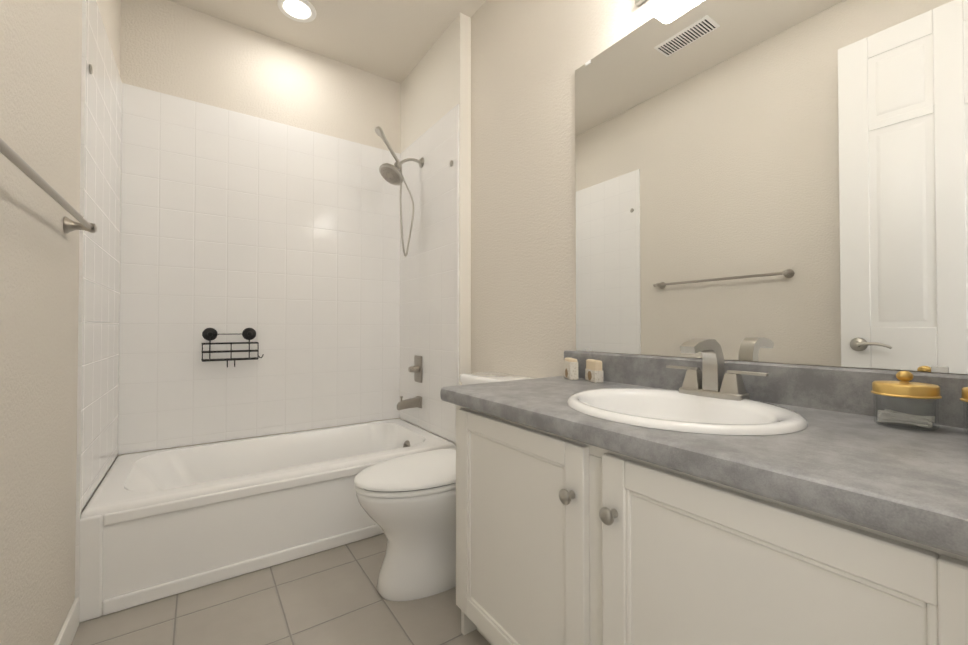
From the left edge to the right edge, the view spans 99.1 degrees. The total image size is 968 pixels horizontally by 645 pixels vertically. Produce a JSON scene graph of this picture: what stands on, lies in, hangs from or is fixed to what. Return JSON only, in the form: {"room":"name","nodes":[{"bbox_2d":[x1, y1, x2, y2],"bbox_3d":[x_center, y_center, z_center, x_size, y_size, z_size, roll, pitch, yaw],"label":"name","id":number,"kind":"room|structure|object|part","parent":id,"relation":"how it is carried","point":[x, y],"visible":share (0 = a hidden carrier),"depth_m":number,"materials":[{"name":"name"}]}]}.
{"room":"bathroom","nodes":[
{"label":"bathroom","id":0,"kind":"room"},
{"bbox_2d":[0,0,120,644],"bbox_3d":[-1.040,-0.359,0.824,0.100,2.760,3.200,1,-1,-35],"label":"wall","id":1,"kind":"structure","parent":0,"point":[40,80],"depth_m":1.07,"materials":[{"name":"beige paint"}]},
{"bbox_2d":[0,138,96,233],"bbox_3d":[-1.026,-0.303,0.955,0.072,0.052,0.874,1,-1,-35],"label":"towel rail","id":2,"kind":"object","parent":1,"relation":"attached to","point":[21,164],"visible":1,"depth_m":0.95,"materials":[{"name":"silver metal"}]},
{"bbox_2d":[54,597,79,644],"bbox_3d":[-0.805,0.970,0.565,0.013,0.095,2.034,1,-1,-35],"label":"baseboard","id":3,"kind":"structure","parent":1,"relation":"attached to","point":[67,633],"depth_m":1.31,"materials":[{"name":"white paint"}]},
{"bbox_2d":[75,0,121,597],"bbox_3d":[-1.613,-0.092,1.747,0.010,2.250,0.805,1,-1,-35],"label":"wall tile","id":4,"kind":"structure","parent":1,"relation":"attached to","point":[99,285],"depth_m":1.62,"materials":[{"name":"white tile"}]},
{"bbox_2d":[89,64,92,73],"bbox_3d":[-1.413,-0.911,1.485,0.008,0.032,0.032,1,-1,-35],"label":"curtain rod","id":5,"kind":"object","parent":4,"relation":"attached to","point":[90,68],"visible":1,"depth_m":1.48,"materials":[{"name":"silver metal"}]},
{"bbox_2d":[115,0,400,458],"bbox_3d":[-1.174,-0.336,2.603,1.700,2.760,0.100,1,-1,-35],"label":"wall","id":6,"kind":"structure","parent":0,"point":[173,49],"depth_m":2.42,"materials":[{"name":"beige paint"}]},
{"bbox_2d":[118,83,399,454],"bbox_3d":[-1.217,-0.271,2.506,1.500,1.874,0.010,1,-1,-35],"label":"wall tile","id":7,"kind":"structure","parent":6,"relation":"attached to","point":[282,240],"depth_m":2.40,"materials":[{"name":"white tile"}]},
{"bbox_2d":[201,328,263,366],"bbox_3d":[-1.398,0.137,2.300,0.293,0.215,0.113,1,-1,-35],"label":"caddy","id":8,"kind":"object","parent":7,"relation":"attached to","point":[210,334],"visible":1,"depth_m":2.28,"materials":[{"name":"black metal"}]},
{"bbox_2d":[71,533,489,644],"bbox_3d":[-0.341,1.052,1.289,1.800,0.050,3.200,1,-1,-35],"label":"floor","id":9,"kind":"structure","parent":0,"point":[332,596],"depth_m":1.46,"materials":[{"name":"tile"}]},
{"bbox_2d":[79,419,455,622],"bbox_3d":[-0.991,0.851,2.164,1.514,0.375,0.799,1,-1,-35],"label":"bathtub","id":10,"kind":"object","parent":9,"relation":"on","point":[158,524],"visible":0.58,"depth_m":1.74,"materials":[{"name":"white ceramic"}]},
{"bbox_2d":[354,371,533,601],"bbox_3d":[-0.156,0.635,1.732,0.767,0.794,0.426,1,-1,-35],"label":"toilet","id":11,"kind":"object","parent":9,"relation":"on","point":[407,503],"visible":0.56,"depth_m":1.55,"materials":[{"name":"white ceramic"}]},
{"bbox_3d":[-0.246,0.601,1.670,0.548,0.046,0.376,1,-1,-35],"label":"seat","id":12,"kind":"part","parent":11,"relation":"part of","materials":[{"name":"white plastic"}]},
{"bbox_3d":[0.074,0.441,1.893,0.207,0.388,0.426,1,-1,-35],"label":"tank","id":13,"kind":"part","parent":11,"relation":"part of","materials":[{"name":"white ceramic"}]},
{"bbox_2d":[440,339,967,644],"bbox_3d":[0.463,0.532,0.993,0.598,0.981,1.281,1,-1,-35],"label":"bathroom vanity","id":14,"kind":"object","parent":9,"relation":"on","point":[712,496],"visible":1,"depth_m":0.77,"materials":[{"name":"white paint"}]},
{"bbox_3d":[0.073,0.586,1.104,0.020,0.627,0.524,1,-1,-35],"label":"door","id":15,"kind":"part","parent":14,"relation":"part of","materials":[{"name":"white paint"}]},
{"bbox_3d":[0.182,0.380,0.903,0.032,0.033,0.033,1,-1,-35],"label":"door knob","id":16,"kind":"part","parent":14,"relation":"part of","materials":[{"name":"silver metal"}]},
{"bbox_3d":[0.246,0.379,0.810,0.032,0.033,0.033,1,-1,-35],"label":"door knob","id":17,"kind":"part","parent":14,"relation":"part of","materials":[{"name":"silver metal"}]},
{"bbox_2d":[440,351,967,557],"bbox_3d":[0.465,0.179,0.999,0.593,0.147,1.281,1,-1,-35],"label":"countertop","id":18,"kind":"structure","parent":14,"relation":"on","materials":[{"name":"laminate"}]},
{"bbox_2d":[564,358,577,379],"bbox_3d":[0.332,0.176,1.583,0.034,0.078,0.088,0,-1,-5],"label":"soap bar","id":19,"kind":"object","parent":18,"relation":"on","point":[570,368],"visible":1,"depth_m":1.54,"materials":[{"name":"beige"}]},
{"bbox_2d":[585,359,602,382],"bbox_3d":[0.400,0.175,1.502,0.034,0.078,0.088,0,-1,-9],"label":"soap bar","id":20,"kind":"object","parent":18,"relation":"on","point":[593,371],"visible":0.98,"depth_m":1.47,"materials":[{"name":"beige"}]},
{"bbox_2d":[567,388,807,434],"bbox_3d":[0.454,0.273,0.997,0.464,0.162,0.524,1,-1,-35],"label":"sink","id":21,"kind":"object","parent":18,"relation":"in","point":[683,411],"depth_m":1.01,"materials":[{"name":"white ceramic"}]},
{"bbox_2d":[666,339,768,400],"bbox_3d":[0.574,0.120,1.082,0.157,0.154,0.262,1,-1,-35],"label":"faucet","id":22,"kind":"object","parent":18,"relation":"on","point":[712,383],"depth_m":1.09,"materials":[{"name":"silver metal"}]},
{"bbox_2d":[871,371,941,430],"bbox_3d":[0.832,0.150,0.816,0.099,0.110,0.099,1,-1,-35],"label":"jar","id":23,"kind":"object","parent":18,"relation":"on","point":[903,387],"visible":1,"depth_m":0.80,"materials":[{"name":"clear glass"}]},
{"bbox_3d":[0.832,0.119,0.816,0.099,0.048,0.099,1,-1,-35],"label":"lid","id":24,"kind":"part","parent":23,"relation":"part of","materials":[{"name":"gold metal"}]},
{"bbox_2d":[960,387,967,432],"bbox_3d":[0.908,0.149,0.723,0.099,0.110,0.099,1,-1,-35],"label":"jar","id":25,"kind":"object","parent":18,"relation":"on","point":[964,398],"visible":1,"depth_m":0.75,"materials":[{"name":"clear glass"}]},
{"bbox_3d":[0.908,0.118,0.723,0.099,0.048,0.099,1,-1,-35],"label":"lid","id":26,"kind":"part","parent":25,"relation":"part of","materials":[{"name":"gold metal"}]},
{"bbox_3d":[0.397,0.580,0.634,0.020,0.627,0.523,1,-1,-35],"label":"door","id":27,"kind":"part","parent":14,"relation":"part of","materials":[{"name":"white paint"}]},
{"bbox_2d":[168,0,485,83],"bbox_3d":[-0.341,-1.758,1.325,1.800,0.050,3.200,1,-1,-35],"label":"ceiling","id":28,"kind":"structure","parent":0,"point":[394,40],"depth_m":2.39,"materials":[{"name":"beige paint"}]},
{"bbox_2d":[277,0,315,22],"bbox_3d":[-1.024,-1.717,2.262,0.196,0.007,0.196,1,-1,-35],"label":"recessed light","id":29,"kind":"object","parent":28,"relation":"in","point":[296,10],"visible":1,"depth_m":2.27,"materials":[{"name":"white paint"}]},
{"bbox_2d":[400,12,470,444],"bbox_3d":[-0.334,-0.336,2.627,0.070,2.760,0.815,1,-1,-35],"label":"wall","id":30,"kind":"structure","parent":0,"point":[435,85],"depth_m":2.32,"materials":[{"name":"white paint"}]},
{"bbox_2d":[400,104,458,442],"bbox_3d":[-0.370,-0.081,2.605,0.010,2.250,0.805,1,-1,-35],"label":"wall tile","id":31,"kind":"structure","parent":30,"relation":"attached to","point":[429,298],"depth_m":2.52,"materials":[{"name":"white tile"}]},
{"bbox_2d":[375,126,423,256],"bbox_3d":[-0.523,-0.786,2.548,0.316,0.759,0.156,1,-1,-35],"label":"shower head","id":32,"kind":"object","parent":31,"relation":"attached to","point":[391,174],"visible":1,"depth_m":2.52},
{"bbox_2d":[397,396,421,409],"bbox_3d":[-0.474,0.502,2.608,0.148,0.085,0.072,1,-1,-35],"label":"tub spout","id":33,"kind":"object","parent":31,"relation":"attached to","point":[416,401],"visible":1,"depth_m":2.59,"materials":[{"name":"silver metal"}]},
{"bbox_2d":[408,355,421,382],"bbox_3d":[-0.442,0.299,2.636,0.067,0.170,0.128,1,-1,-35],"label":"shower valve","id":34,"kind":"object","parent":31,"relation":"attached to","point":[416,368],"visible":1,"depth_m":2.63,"materials":[{"name":"silver metal"}]},
{"bbox_2d":[471,0,967,377],"bbox_3d":[0.382,-0.347,1.739,0.100,2.760,3.090,1,-1,-35],"label":"wall","id":35,"kind":"structure","parent":0,"point":[529,58],"depth_m":1.91,"materials":[{"name":"beige paint"}]},
{"bbox_2d":[635,0,646,6],"bbox_3d":[0.662,-1.153,1.110,0.164,0.115,0.680,1,-1,-35],"label":"vanity light","id":36,"kind":"object","parent":35,"relation":"attached to","point":[638,3],"visible":0.91,"depth_m":1.42,"materials":[{"name":"silver metal"}]},
{"bbox_2d":[575,0,967,373],"bbox_3d":[0.718,-0.460,1.157,0.008,1.131,1.227,1,-1,-35],"label":"mirror","id":37,"kind":"object","parent":35,"relation":"attached to","point":[780,181],"visible":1,"depth_m":1.07,"materials":[{"name":"clear glass"}]}
]}

